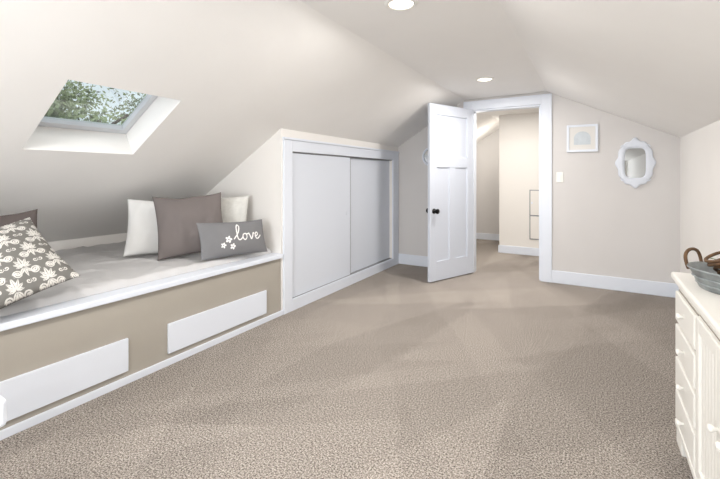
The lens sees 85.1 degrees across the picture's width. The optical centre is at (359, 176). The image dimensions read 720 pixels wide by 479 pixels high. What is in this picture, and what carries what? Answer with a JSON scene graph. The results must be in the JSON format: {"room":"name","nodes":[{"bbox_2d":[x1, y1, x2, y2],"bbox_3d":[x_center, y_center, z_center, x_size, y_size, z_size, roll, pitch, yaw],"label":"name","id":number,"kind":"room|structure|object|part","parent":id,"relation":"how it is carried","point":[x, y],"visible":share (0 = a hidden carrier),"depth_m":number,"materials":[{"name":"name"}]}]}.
{"room":"bedroom","nodes":[
{"label":"bedroom","id":0,"kind":"room"},
{"bbox_2d":[47,137,271,251],"bbox_3d":[-2.286,0.404,2.497,1.620,1.592,3.360,0,0,31],"label":"wall","id":1,"kind":"structure","parent":0,"point":[252,177],"depth_m":3.56,"materials":[{"name":"paint"}]},
{"bbox_2d":[272,129,397,309],"bbox_3d":[-0.591,0.374,3.666,0.100,1.652,9.700,0,0,31],"label":"wall","id":2,"kind":"structure","parent":0,"point":[277,141],"depth_m":3.45,"materials":[{"name":"paint"}]},
{"bbox_2d":[282,137,398,314],"bbox_3d":[-0.067,0.425,4.420,0.032,1.550,2.348,0,0,31],"label":"door frame","id":3,"kind":"structure","parent":2,"relation":"attached to","point":[290,145],"depth_m":3.84,"materials":[{"name":"white wood"}]},
{"bbox_2d":[293,258,390,297],"bbox_3d":[-0.135,1.097,4.430,0.085,0.006,2.060,0,0,31],"label":"floor guide","id":4,"kind":"object","parent":2,"relation":"on","point":[387,258],"visible":0.29,"depth_m":4.54,"materials":[{"name":"grey"}]},
{"bbox_2d":[293,153,350,296],"bbox_3d":[-0.374,0.438,3.966,0.022,1.308,1.012,0,0,31],"label":"panel","id":5,"kind":"object","parent":4,"relation":"on","point":[321,184],"depth_m":3.91,"materials":[{"name":"white wood"}]},
{"bbox_3d":[-0.117,0.438,4.398,0.022,1.308,0.006,0,0,31],"label":"panel edge","id":6,"kind":"part","parent":5,"relation":"part of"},
{"bbox_2d":[351,158,389,272],"bbox_3d":[0.112,0.438,4.840,0.020,1.308,1.097,0,0,31],"label":"panel","id":7,"kind":"object","parent":4,"relation":"on","point":[370,179],"visible":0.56,"depth_m":4.83,"materials":[{"name":"white wood"}]},
{"bbox_2d":[293,152,391,160],"bbox_3d":[-0.126,-0.224,4.425,0.065,0.012,2.060,0,0,31],"label":"track","id":8,"kind":"object","parent":2,"relation":"attached to","point":[293,152],"visible":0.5,"depth_m":4.24,"materials":[{"name":"grey metal"}]},
{"bbox_2d":[0,239,692,478],"bbox_3d":[0.079,1.250,3.267,5.000,0.100,9.900,0,0,31],"label":"floor","id":9,"kind":"structure","parent":0,"point":[497,370],"depth_m":2.15,"materials":[{"name":"carpet"}]},
{"bbox_2d":[0,395,5,426],"bbox_3d":[-1.455,0.920,0.983,0.595,0.560,0.705,0,0,31],"label":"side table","id":10,"kind":"object","parent":9,"relation":"on","point":[2,400],"visible":1,"depth_m":1.13,"materials":[{"name":"white wood"}]},
{"bbox_2d":[0,253,283,440],"bbox_3d":[-2.168,0.932,2.461,1.640,0.535,3.178,0,0,31],"label":"window bench","id":11,"kind":"object","parent":9,"relation":"on","point":[55,359],"visible":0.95,"depth_m":2.23,"materials":[{"name":"white wood"}]},
{"bbox_2d":[0,241,271,316],"bbox_3d":[-2.217,0.635,2.479,1.515,0.058,3.120,0,0,31],"label":"mattress","id":12,"kind":"object","parent":11,"relation":"on","point":[101,268],"visible":0.48,"depth_m":2.66,"materials":[{"name":"fabric"}]},
{"bbox_2d":[0,209,37,227],"bbox_3d":[-2.139,0.411,2.269,0.479,0.419,0.217,0,0,-44],"label":"throw pillow","id":13,"kind":"object","parent":12,"relation":"on","point":[5,219],"visible":0.12,"depth_m":2.38,"materials":[{"name":"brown fabric"}]},
{"bbox_2d":[0,217,79,308],"bbox_3d":[-1.727,0.428,1.851,0.363,0.423,0.562,0,0,30],"label":"damask pillow","id":14,"kind":"object","parent":12,"relation":"on","point":[29,266],"visible":1,"depth_m":1.89,"materials":[{"name":"fabric"}]},
{"bbox_2d":[123,199,157,256],"bbox_3d":[-1.607,0.396,3.128,0.484,0.448,0.218,0,0,-29],"label":"throw pillow","id":15,"kind":"object","parent":12,"relation":"on","point":[142,230],"visible":0.41,"depth_m":3.02,"materials":[{"name":"white fabric"}]},
{"bbox_2d":[152,192,222,260],"bbox_3d":[-1.324,0.372,3.076,0.517,0.491,0.217,0,0,-37],"label":"throw pillow","id":16,"kind":"object","parent":12,"relation":"on","point":[178,234],"visible":0.82,"depth_m":2.99,"materials":[{"name":"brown fabric"}]},
{"bbox_2d":[196,219,267,260],"bbox_3d":[-0.991,0.482,3.088,0.152,0.286,0.593,0,0,42],"label":"pillow","id":17,"kind":"object","parent":12,"relation":"on","point":[217,240],"visible":1,"depth_m":3.01,"materials":[{"name":"fabric"}]},
{"bbox_2d":[221,195,248,221],"bbox_3d":[-1.161,0.389,3.409,0.367,0.462,0.141,0,0,-9],"label":"throw pillow","id":18,"kind":"object","parent":12,"relation":"on","point":[234,209],"visible":0.4,"depth_m":3.42,"materials":[{"name":"white fabric"}]},
{"bbox_2d":[671,272,719,478],"bbox_3d":[1.200,0.818,1.026,0.429,0.765,1.590,0,0,31],"label":"dresser","id":19,"kind":"object","parent":9,"relation":"on","point":[697,309],"visible":1,"depth_m":1.39,"materials":[{"name":"white wood"}]},
{"bbox_3d":[1.313,0.573,1.611,0.025,0.024,0.024,0,0,31],"label":"knob","id":20,"kind":"part","parent":19,"relation":"part of","materials":[{"name":"white"}]},
{"bbox_3d":[1.313,0.719,1.611,0.025,0.024,0.024,0,0,31],"label":"knob","id":21,"kind":"part","parent":19,"relation":"part of","materials":[{"name":"white"}]},
{"bbox_3d":[1.313,0.866,1.611,0.025,0.024,0.024,0,0,31],"label":"knob","id":22,"kind":"part","parent":19,"relation":"part of","materials":[{"name":"white"}]},
{"bbox_3d":[1.313,1.012,1.611,0.025,0.024,0.024,0,0,31],"label":"knob","id":23,"kind":"part","parent":19,"relation":"part of","materials":[{"name":"white wood"}]},
{"bbox_3d":[1.330,0.719,1.600,0.016,0.128,0.370,0,0,31],"label":"drawer","id":24,"kind":"part","parent":19,"relation":"part of","materials":[{"name":"white wood"}]},
{"bbox_3d":[1.330,0.866,1.600,0.016,0.128,0.370,0,0,31],"label":"drawer","id":25,"kind":"part","parent":19,"relation":"part of","materials":[{"name":"white wood"}]},
{"bbox_3d":[1.330,1.012,1.600,0.016,0.128,0.370,0,0,31],"label":"drawer","id":26,"kind":"part","parent":19,"relation":"part of","materials":[{"name":"white wood"}]},
{"bbox_3d":[1.213,1.115,1.018,0.400,0.030,1.570,0,0,31],"label":"moulding","id":27,"kind":"part","parent":19,"relation":"part of","materials":[{"name":"white wood"}]},
{"bbox_3d":[1.330,0.573,1.600,0.016,0.128,0.370,0,0,31],"label":"drawer","id":28,"kind":"part","parent":19,"relation":"part of","materials":[{"name":"white wood"}]},
{"bbox_3d":[1.213,0.475,1.018,0.400,0.020,1.570,0,0,31],"label":"moulding","id":29,"kind":"part","parent":19,"relation":"part of","materials":[{"name":"white wood"}]},
{"bbox_2d":[683,247,719,294],"bbox_3d":[1.447,0.362,1.467,0.316,0.144,0.368,0,0,-21],"label":"basket","id":30,"kind":"object","parent":19,"relation":"on","point":[706,273],"visible":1,"depth_m":1.52,"materials":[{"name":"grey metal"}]},
{"bbox_3d":[1.384,0.335,1.627,0.112,0.083,0.025,0,0,-21],"label":"handle","id":31,"kind":"part","parent":30,"relation":"part of","materials":[{"name":"brown wicker"}]},
{"bbox_2d":[687,261,719,294],"bbox_3d":[1.447,0.394,1.467,0.316,0.082,0.354,0,0,-21],"label":"tub","id":32,"kind":"object","parent":30,"relation":"in","point":[706,275],"depth_m":1.50,"materials":[{"name":"metal"}]},
{"bbox_3d":[1.136,0.790,1.273,0.016,0.580,0.330,0,0,31],"label":"door frame","id":33,"kind":"part","parent":19,"relation":"part of","materials":[{"name":"white wood"}]},
{"bbox_3d":[1.050,0.750,1.168,0.025,0.024,0.024,0,0,31],"label":"knob","id":34,"kind":"part","parent":19,"relation":"part of","materials":[{"name":"white"}]},
{"bbox_3d":[1.004,0.750,1.090,0.025,0.024,0.024,0,0,31],"label":"knob","id":35,"kind":"part","parent":19,"relation":"part of","materials":[{"name":"white"}]},
{"bbox_2d":[0,0,719,241],"bbox_3d":[-0.010,-0.255,3.321,5.098,1.850,9.900,0,0,31],"label":"ceiling","id":36,"kind":"structure","parent":0,"point":[226,76],"depth_m":2.52,"materials":[{"name":"paint"}]},
{"bbox_2d":[384,0,417,10],"bbox_3d":[0.232,-0.975,2.212,0.190,0.010,0.190,0,0,31],"label":"recessed light","id":37,"kind":"object","parent":36,"relation":"in","point":[394,5],"visible":1,"depth_m":2.22,"materials":[{"name":"white"}]},
{"bbox_2d":[475,77,494,81],"bbox_3d":[1.248,-0.975,3.923,0.190,0.010,0.190,0,0,31],"label":"recessed light","id":38,"kind":"object","parent":36,"relation":"in","point":[481,79],"visible":1,"depth_m":3.92,"materials":[{"name":"white"}]},
{"bbox_3d":[-1.612,-0.504,2.399,0.653,0.407,0.720,0,0,31],"label":"curb","id":39,"kind":"object","parent":36,"relation":"attached to","visible":0},
{"bbox_2d":[38,94,157,133],"bbox_3d":[-1.602,-0.485,2.393,0.559,0.359,0.618,0,0,31],"label":"window","id":40,"kind":"structure","parent":39,"relation":"attached to","point":[148,99],"depth_m":2.60,"materials":[{"name":"grey"}]},
{"bbox_2d":[476,129,498,233],"bbox_3d":[3.232,0.095,7.094,3.175,2.210,0.100,0,0,31],"label":"wall","id":41,"kind":"structure","parent":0,"point":[487,149],"depth_m":7.51,"materials":[{"name":"beige paint"}]},
{"bbox_2d":[499,112,538,247],"bbox_3d":[3.395,0.095,6.242,2.025,2.210,1.200,0,0,31],"label":"wall","id":42,"kind":"structure","parent":0,"point":[518,133],"depth_m":6.10,"materials":[{"name":"white paint"}]},
{"bbox_2d":[476,233,538,255],"bbox_3d":[2.718,1.140,6.382,1.050,0.120,3.262,0,0,-29],"label":"baseboard","id":43,"kind":"structure","parent":42,"relation":"attached to","point":[501,248],"depth_m":6.15,"materials":[{"name":"white wood"}]},
{"bbox_2d":[529,190,538,239],"bbox_3d":[2.745,0.575,5.915,0.350,0.760,0.023,0,0,31],"label":"access panel","id":44,"kind":"object","parent":42,"relation":"attached to","point":[533,194],"visible":0.45,"depth_m":5.97,"materials":[{"name":"white paint"}]},
{"bbox_2d":[398,92,679,283],"bbox_3d":[1.839,0.095,4.747,3.175,2.210,0.120,0,0,31],"label":"wall","id":45,"kind":"structure","parent":0,"point":[603,225],"depth_m":4.23,"materials":[{"name":"beige paint"}]},
{"bbox_2d":[422,148,427,165],"bbox_3d":[0.927,-0.270,5.205,0.220,0.253,0.020,0,0,31],"label":"round wall mirror","id":46,"kind":"object","parent":45,"relation":"attached to","point":[425,153],"visible":0.38,"depth_m":5.23,"materials":[{"name":"white mirror"}]},
{"bbox_3d":[0.929,-0.270,5.208,0.176,0.202,0.001,0,0,31],"label":"glass","id":47,"kind":"part","parent":46,"relation":"part of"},
{"bbox_2d":[428,103,472,281],"bbox_3d":[1.088,0.175,4.660,0.775,2.025,0.036,0,0,-37],"label":"door","id":48,"kind":"structure","parent":45,"relation":"in","point":[453,266],"depth_m":4.62,"materials":[{"name":"white wood"}]},
{"bbox_2d":[432,209,439,213],"bbox_3d":[0.861,0.388,4.425,0.060,0.060,0.070,0,0,-37],"label":"door knob","id":49,"kind":"object","parent":48,"relation":"attached to","point":[437,211],"visible":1,"depth_m":4.40,"materials":[{"name":"black metal"}]},
{"bbox_3d":[1.088,0.126,4.660,0.565,1.705,0.009,0,0,-37],"label":"leaf panels","id":50,"kind":"part","parent":48,"relation":"part of","materials":[{"name":"white wood"}]},
{"bbox_2d":[463,93,551,282],"bbox_3d":[1.779,0.125,4.769,1.010,2.150,0.142,0,0,31],"label":"trim","id":51,"kind":"structure","parent":45,"relation":"attached to","point":[544,101],"depth_m":4.50,"materials":[{"name":"white wood"}]},
{"bbox_2d":[399,253,677,297],"bbox_3d":[1.846,1.130,4.662,3.075,0.140,0.018,0,0,31],"label":"baseboard","id":52,"kind":"structure","parent":45,"relation":"attached to","point":[665,289],"depth_m":4.20,"materials":[{"name":"white wood"}]},
{"bbox_2d":[556,172,562,181],"bbox_3d":[2.254,0.003,4.423,0.070,0.115,0.012,0,0,31],"label":"light switch","id":53,"kind":"object","parent":45,"relation":"attached to","point":[559,175],"visible":1,"depth_m":4.42,"materials":[{"name":"white plastic"}]},
{"bbox_2d":[567,124,597,151],"bbox_3d":[2.440,-0.425,4.306,0.300,0.300,0.021,0,0,31],"label":"art","id":54,"kind":"object","parent":45,"relation":"attached to","point":[580,138],"visible":1,"depth_m":4.30,"materials":[{"name":"white"}]},
{"bbox_2d":[615,137,655,188],"bbox_3d":[2.849,-0.145,4.058,0.350,0.530,0.030,0,0,31],"label":"wall mirror","id":55,"kind":"object","parent":45,"relation":"attached to","point":[635,162],"visible":1,"depth_m":4.06,"materials":[{"name":"white mirror"}]},
{"bbox_3d":[2.853,-0.145,4.064,0.180,0.304,0.001,0,0,31],"label":"glass","id":56,"kind":"part","parent":55,"relation":"part of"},
{"bbox_2d":[680,120,719,272],"bbox_3d":[2.139,0.405,2.045,0.100,1.590,9.700,0,0,31],"label":"wall","id":57,"kind":"structure","parent":0,"point":[699,149],"depth_m":3.15,"materials":[{"name":"paint"}]},
{"label":"outside","id":58,"kind":"structure","parent":0,"visible":0},
{"bbox_3d":[-23.270,4.300,25.446,54.000,0.200,80.000,0,0,31],"label":"lawn","id":59,"kind":"structure","parent":58,"visible":0},
{"bbox_2d":[54,80,120,121],"bbox_3d":[-9.601,0.380,12.124,5.508,7.640,5.277,0,0,31],"label":"deciduous tree","id":60,"kind":"object","parent":59,"relation":"on","point":[79,84],"visible":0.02,"depth_m":12.69,"materials":[{"name":"green plant"}]},
{"bbox_2d":[44,80,138,124],"bbox_3d":[-7.155,0.521,9.434,5.116,7.357,4.968,0,0,11],"label":"deciduous tree","id":61,"kind":"object","parent":59,"relation":"on","point":[61,100],"visible":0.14,"depth_m":9.23,"materials":[{"name":"green plant"}]},
{"bbox_2d":[76,88,142,123],"bbox_3d":[-6.633,0.524,11.753,5.758,7.351,6.295,0,0,19],"label":"deciduous tree","id":62,"kind":"object","parent":59,"relation":"on","point":[123,109],"visible":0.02,"depth_m":10.53,"materials":[{"name":"green plant"}]},
{"bbox_2d":[97,89,145,120],"bbox_3d":[-8.581,0.201,16.253,5.642,7.998,6.547,0,0,-1],"label":"deciduous tree","id":63,"kind":"object","parent":59,"relation":"on","point":[132,95],"visible":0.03,"depth_m":15.50,"materials":[{"name":"green plant"}]}
]}

